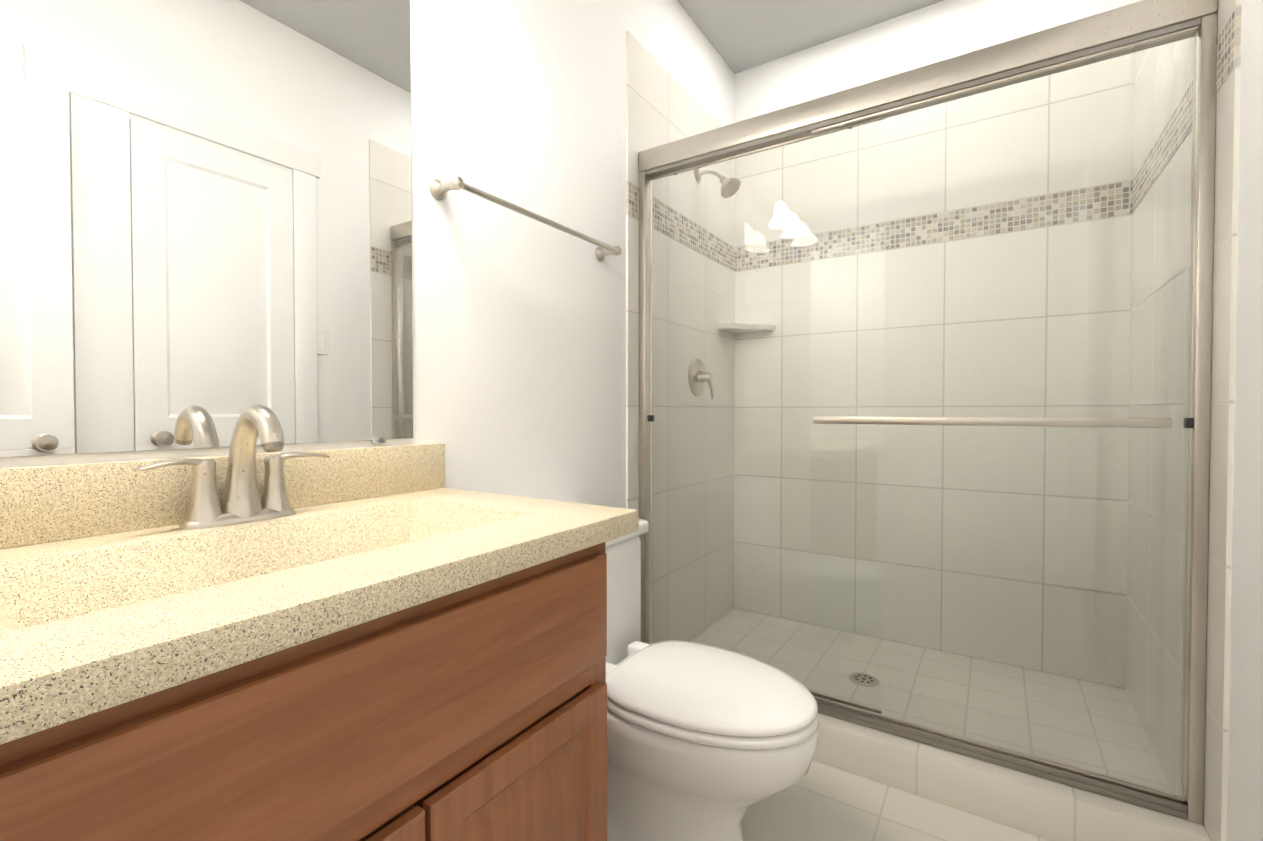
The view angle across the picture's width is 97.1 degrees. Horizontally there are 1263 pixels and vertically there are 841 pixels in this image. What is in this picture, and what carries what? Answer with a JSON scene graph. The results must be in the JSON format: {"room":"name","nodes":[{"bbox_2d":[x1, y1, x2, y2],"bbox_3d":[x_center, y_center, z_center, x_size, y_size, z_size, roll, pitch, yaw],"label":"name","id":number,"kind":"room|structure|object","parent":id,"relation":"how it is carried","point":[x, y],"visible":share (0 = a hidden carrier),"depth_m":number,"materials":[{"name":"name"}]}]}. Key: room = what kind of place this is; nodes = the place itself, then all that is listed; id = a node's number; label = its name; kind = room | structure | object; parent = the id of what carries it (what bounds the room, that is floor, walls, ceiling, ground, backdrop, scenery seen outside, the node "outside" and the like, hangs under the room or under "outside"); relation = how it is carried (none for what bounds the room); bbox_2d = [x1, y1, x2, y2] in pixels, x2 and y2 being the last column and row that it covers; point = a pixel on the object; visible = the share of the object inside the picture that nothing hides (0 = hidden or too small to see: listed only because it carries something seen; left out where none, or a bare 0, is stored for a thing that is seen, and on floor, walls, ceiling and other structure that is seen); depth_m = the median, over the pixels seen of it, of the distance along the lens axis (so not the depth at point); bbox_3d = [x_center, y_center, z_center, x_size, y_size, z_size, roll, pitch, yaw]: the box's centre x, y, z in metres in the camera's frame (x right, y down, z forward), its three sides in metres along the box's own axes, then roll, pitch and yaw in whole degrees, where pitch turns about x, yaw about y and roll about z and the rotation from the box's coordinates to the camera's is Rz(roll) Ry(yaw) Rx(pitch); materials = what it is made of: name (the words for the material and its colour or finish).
{"room":"bathroom","nodes":[
{"label":"bathroom","id":0,"kind":"room"},
{"bbox_2d":[0,0,734,507],"bbox_3d":[-0.310,-0.347,1.663,0.120,2.740,3.080,1,1,33],"label":"wall","id":1,"kind":"structure","parent":0,"point":[518,334],"depth_m":1.57,"materials":[{"name":"white paint"}]},
{"bbox_2d":[0,0,412,456],"bbox_3d":[-0.760,-0.478,0.853,0.008,1.066,0.965,1,1,33],"label":"mirror","id":2,"kind":"object","parent":1,"relation":"attached to","point":[205,223],"visible":1,"depth_m":0.93,"materials":[{"name":"silver mirror"}]},
{"bbox_2d":[0,443,444,548],"bbox_3d":[-0.737,0.114,0.888,0.020,0.105,1.052,1,1,33],"label":"backsplash","id":3,"kind":"structure","parent":1,"relation":"attached to","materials":[{"name":"stone"}]},
{"bbox_2d":[429,176,621,260],"bbox_3d":[-0.247,-0.550,1.568,0.085,0.048,0.693,1,1,33],"label":"towel rail","id":4,"kind":"object","parent":1,"relation":"attached to","point":[439,189],"visible":1,"depth_m":1.42,"materials":[{"name":"silver metal"}]},
{"bbox_2d":[626,215,734,642],"bbox_3d":[0.252,0.135,2.415,0.008,1.750,0.980,1,1,33],"label":"shower wall tile","id":5,"kind":"structure","parent":1,"relation":"attached to","point":[718,472],"depth_m":2.37,"materials":[{"name":"beige tile"}]},
{"bbox_2d":[688,358,713,398],"bbox_3d":[0.321,-0.184,2.437,0.076,0.178,0.166,1,1,33],"label":"shower valve","id":6,"kind":"object","parent":5,"relation":"attached to","point":[701,374],"depth_m":2.42,"materials":[{"name":"silver metal"}]},
{"bbox_2d":[626,181,734,271],"bbox_3d":[0.252,-0.800,2.399,0.009,0.120,0.980,1,1,33],"label":"mosaic","id":7,"kind":"object","parent":1,"relation":"attached to","point":[632,200],"visible":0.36,"depth_m":2.33},
{"bbox_2d":[626,31,734,246],"bbox_3d":[0.252,-1.125,2.394,0.008,0.530,0.980,1,1,33],"label":"shower wall tile","id":8,"kind":"structure","parent":1,"relation":"attached to","point":[663,105],"depth_m":2.23,"materials":[{"name":"beige tile"}]},
{"bbox_2d":[694,168,740,197],"bbox_3d":[0.371,-1.027,2.390,0.196,0.155,0.094,1,1,33],"label":"shower head","id":9,"kind":"object","parent":8,"relation":"attached to","point":[724,181],"depth_m":2.36},
{"bbox_2d":[678,0,943,73],"bbox_3d":[0.377,-1.759,1.191,1.760,0.100,3.080,1,1,33],"label":"ceiling","id":10,"kind":"structure","parent":0,"point":[742,35],"depth_m":2.42,"materials":[{"name":"grey paint"}]},
{"bbox_2d":[741,760,1051,840],"bbox_3d":[0.377,1.080,1.239,1.760,0.100,3.080,1,1,33],"label":"floor","id":11,"kind":"structure","parent":0,"point":[819,801],"depth_m":1.44,"materials":[{"name":"tile"}]},
{"bbox_2d":[0,404,638,840],"bbox_3d":[-0.509,0.508,0.746,0.564,1.062,1.052,1,1,33],"label":"bathroom vanity","id":12,"kind":"object","parent":11,"relation":"on","point":[242,642],"visible":1,"depth_m":0.70,"materials":[{"name":"brown wood"}]},
{"bbox_2d":[0,488,638,744],"bbox_3d":[-0.509,0.231,0.741,0.564,0.124,1.052,1,1,33],"label":"countertop","id":13,"kind":"structure","parent":12,"relation":"on","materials":[{"name":"stone"}]},
{"bbox_2d":[133,404,329,529],"bbox_3d":[-0.606,0.070,0.896,0.155,0.192,0.279,1,1,33],"label":"faucet","id":14,"kind":"object","parent":13,"relation":"on","point":[241,508],"depth_m":0.90,"materials":[{"name":"silver metal"}]},
{"bbox_2d":[606,519,818,840],"bbox_3d":[0.050,0.660,1.376,0.795,0.735,0.431,1,1,33],"label":"toilet","id":15,"kind":"object","parent":11,"relation":"on","point":[707,743],"visible":0.67,"depth_m":1.23,"materials":[{"name":"white ceramic"}]},
{"bbox_2d":[690,609,1173,793],"bbox_3d":[0.932,0.991,2.088,1.504,0.050,0.792,1,1,33],"label":"shower floor","id":16,"kind":"structure","parent":11,"relation":"on","point":[973,664],"depth_m":1.98,"materials":[{"name":"tile"}]},
{"bbox_2d":[849,673,878,686],"bbox_3d":[0.865,0.963,2.077,0.104,0.005,0.104,1,1,33],"label":"shower drain","id":17,"kind":"object","parent":16,"relation":"on","point":[867,681],"depth_m":2.06,"materials":[{"name":"silver metal"}]},
{"bbox_2d":[813,713,1209,840],"bbox_3d":[0.672,0.963,1.689,1.504,0.120,0.160,1,1,33],"label":"sill","id":18,"kind":"structure","parent":11,"relation":"on","point":[1042,807],"depth_m":1.43,"materials":[{"name":"tile"}]},
{"bbox_2d":[639,0,1217,823],"bbox_3d":[0.665,-0.037,1.662,1.503,1.879,0.093,1,1,33],"label":"shower door","id":19,"kind":"structure","parent":18,"relation":"on","point":[1125,30],"depth_m":1.45,"materials":[{"name":"clear glass"}]},
{"bbox_2d":[734,0,1137,122],"bbox_3d":[1.186,-0.360,2.454,1.760,2.740,0.120,1,1,33],"label":"wall","id":20,"kind":"structure","parent":0,"point":[934,33],"depth_m":2.39,"materials":[{"name":"white paint"}]},
{"bbox_2d":[717,323,775,333],"bbox_3d":[0.550,-0.445,2.657,0.215,0.022,0.215,1,1,33],"label":"corner shelf","id":21,"kind":"object","parent":20,"relation":"attached to","point":[746,329],"depth_m":2.64,"materials":[{"name":"white ceramic"}]},
{"bbox_2d":[734,214,1132,688],"bbox_3d":[1.151,0.135,2.409,1.504,1.750,0.008,1,1,33],"label":"shower wall tile","id":22,"kind":"structure","parent":20,"relation":"attached to","point":[1020,631],"depth_m":2.30,"materials":[{"name":"beige tile"}]},
{"bbox_2d":[735,180,1132,271],"bbox_3d":[1.150,-0.799,2.393,1.504,0.120,0.009,1,1,33],"label":"mosaic","id":23,"kind":"object","parent":20,"relation":"attached to","point":[766,259],"depth_m":2.28},
{"bbox_2d":[735,52,1134,247],"bbox_3d":[1.151,-1.124,2.388,1.504,0.530,0.008,1,1,33],"label":"shower wall tile","id":24,"kind":"structure","parent":20,"relation":"attached to","point":[1080,104],"depth_m":2.27,"materials":[{"name":"beige tile"}]},
{"bbox_2d":[1138,0,1262,840],"bbox_3d":[1.063,-0.332,0.767,0.120,2.740,3.080,1,1,33],"label":"wall","id":25,"kind":"structure","parent":0,"point":[1245,783],"depth_m":1.07,"materials":[{"name":"white paint"}]},
{"bbox_2d":[1125,65,1240,840],"bbox_3d":[1.507,0.150,1.572,0.008,1.750,1.020,1,1,33],"label":"shower wall tile","id":26,"kind":"structure","parent":25,"relation":"attached to","point":[1214,824],"depth_m":1.47,"materials":[{"name":"beige tile"}]},
{"bbox_2d":[1132,5,1241,213],"bbox_3d":[1.507,-0.785,1.556,0.009,0.120,1.020,1,1,33],"label":"mosaic","id":27,"kind":"object","parent":25,"relation":"attached to","point":[1229,48],"visible":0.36,"depth_m":1.45},
{"bbox_2d":[1133,0,1241,178],"bbox_3d":[1.507,-1.110,1.551,0.008,0.530,1.020,1,1,33],"label":"shower wall tile","id":28,"kind":"structure","parent":25,"relation":"attached to","point":[1226,8],"depth_m":1.67,"materials":[{"name":"beige tile"}]}
]}

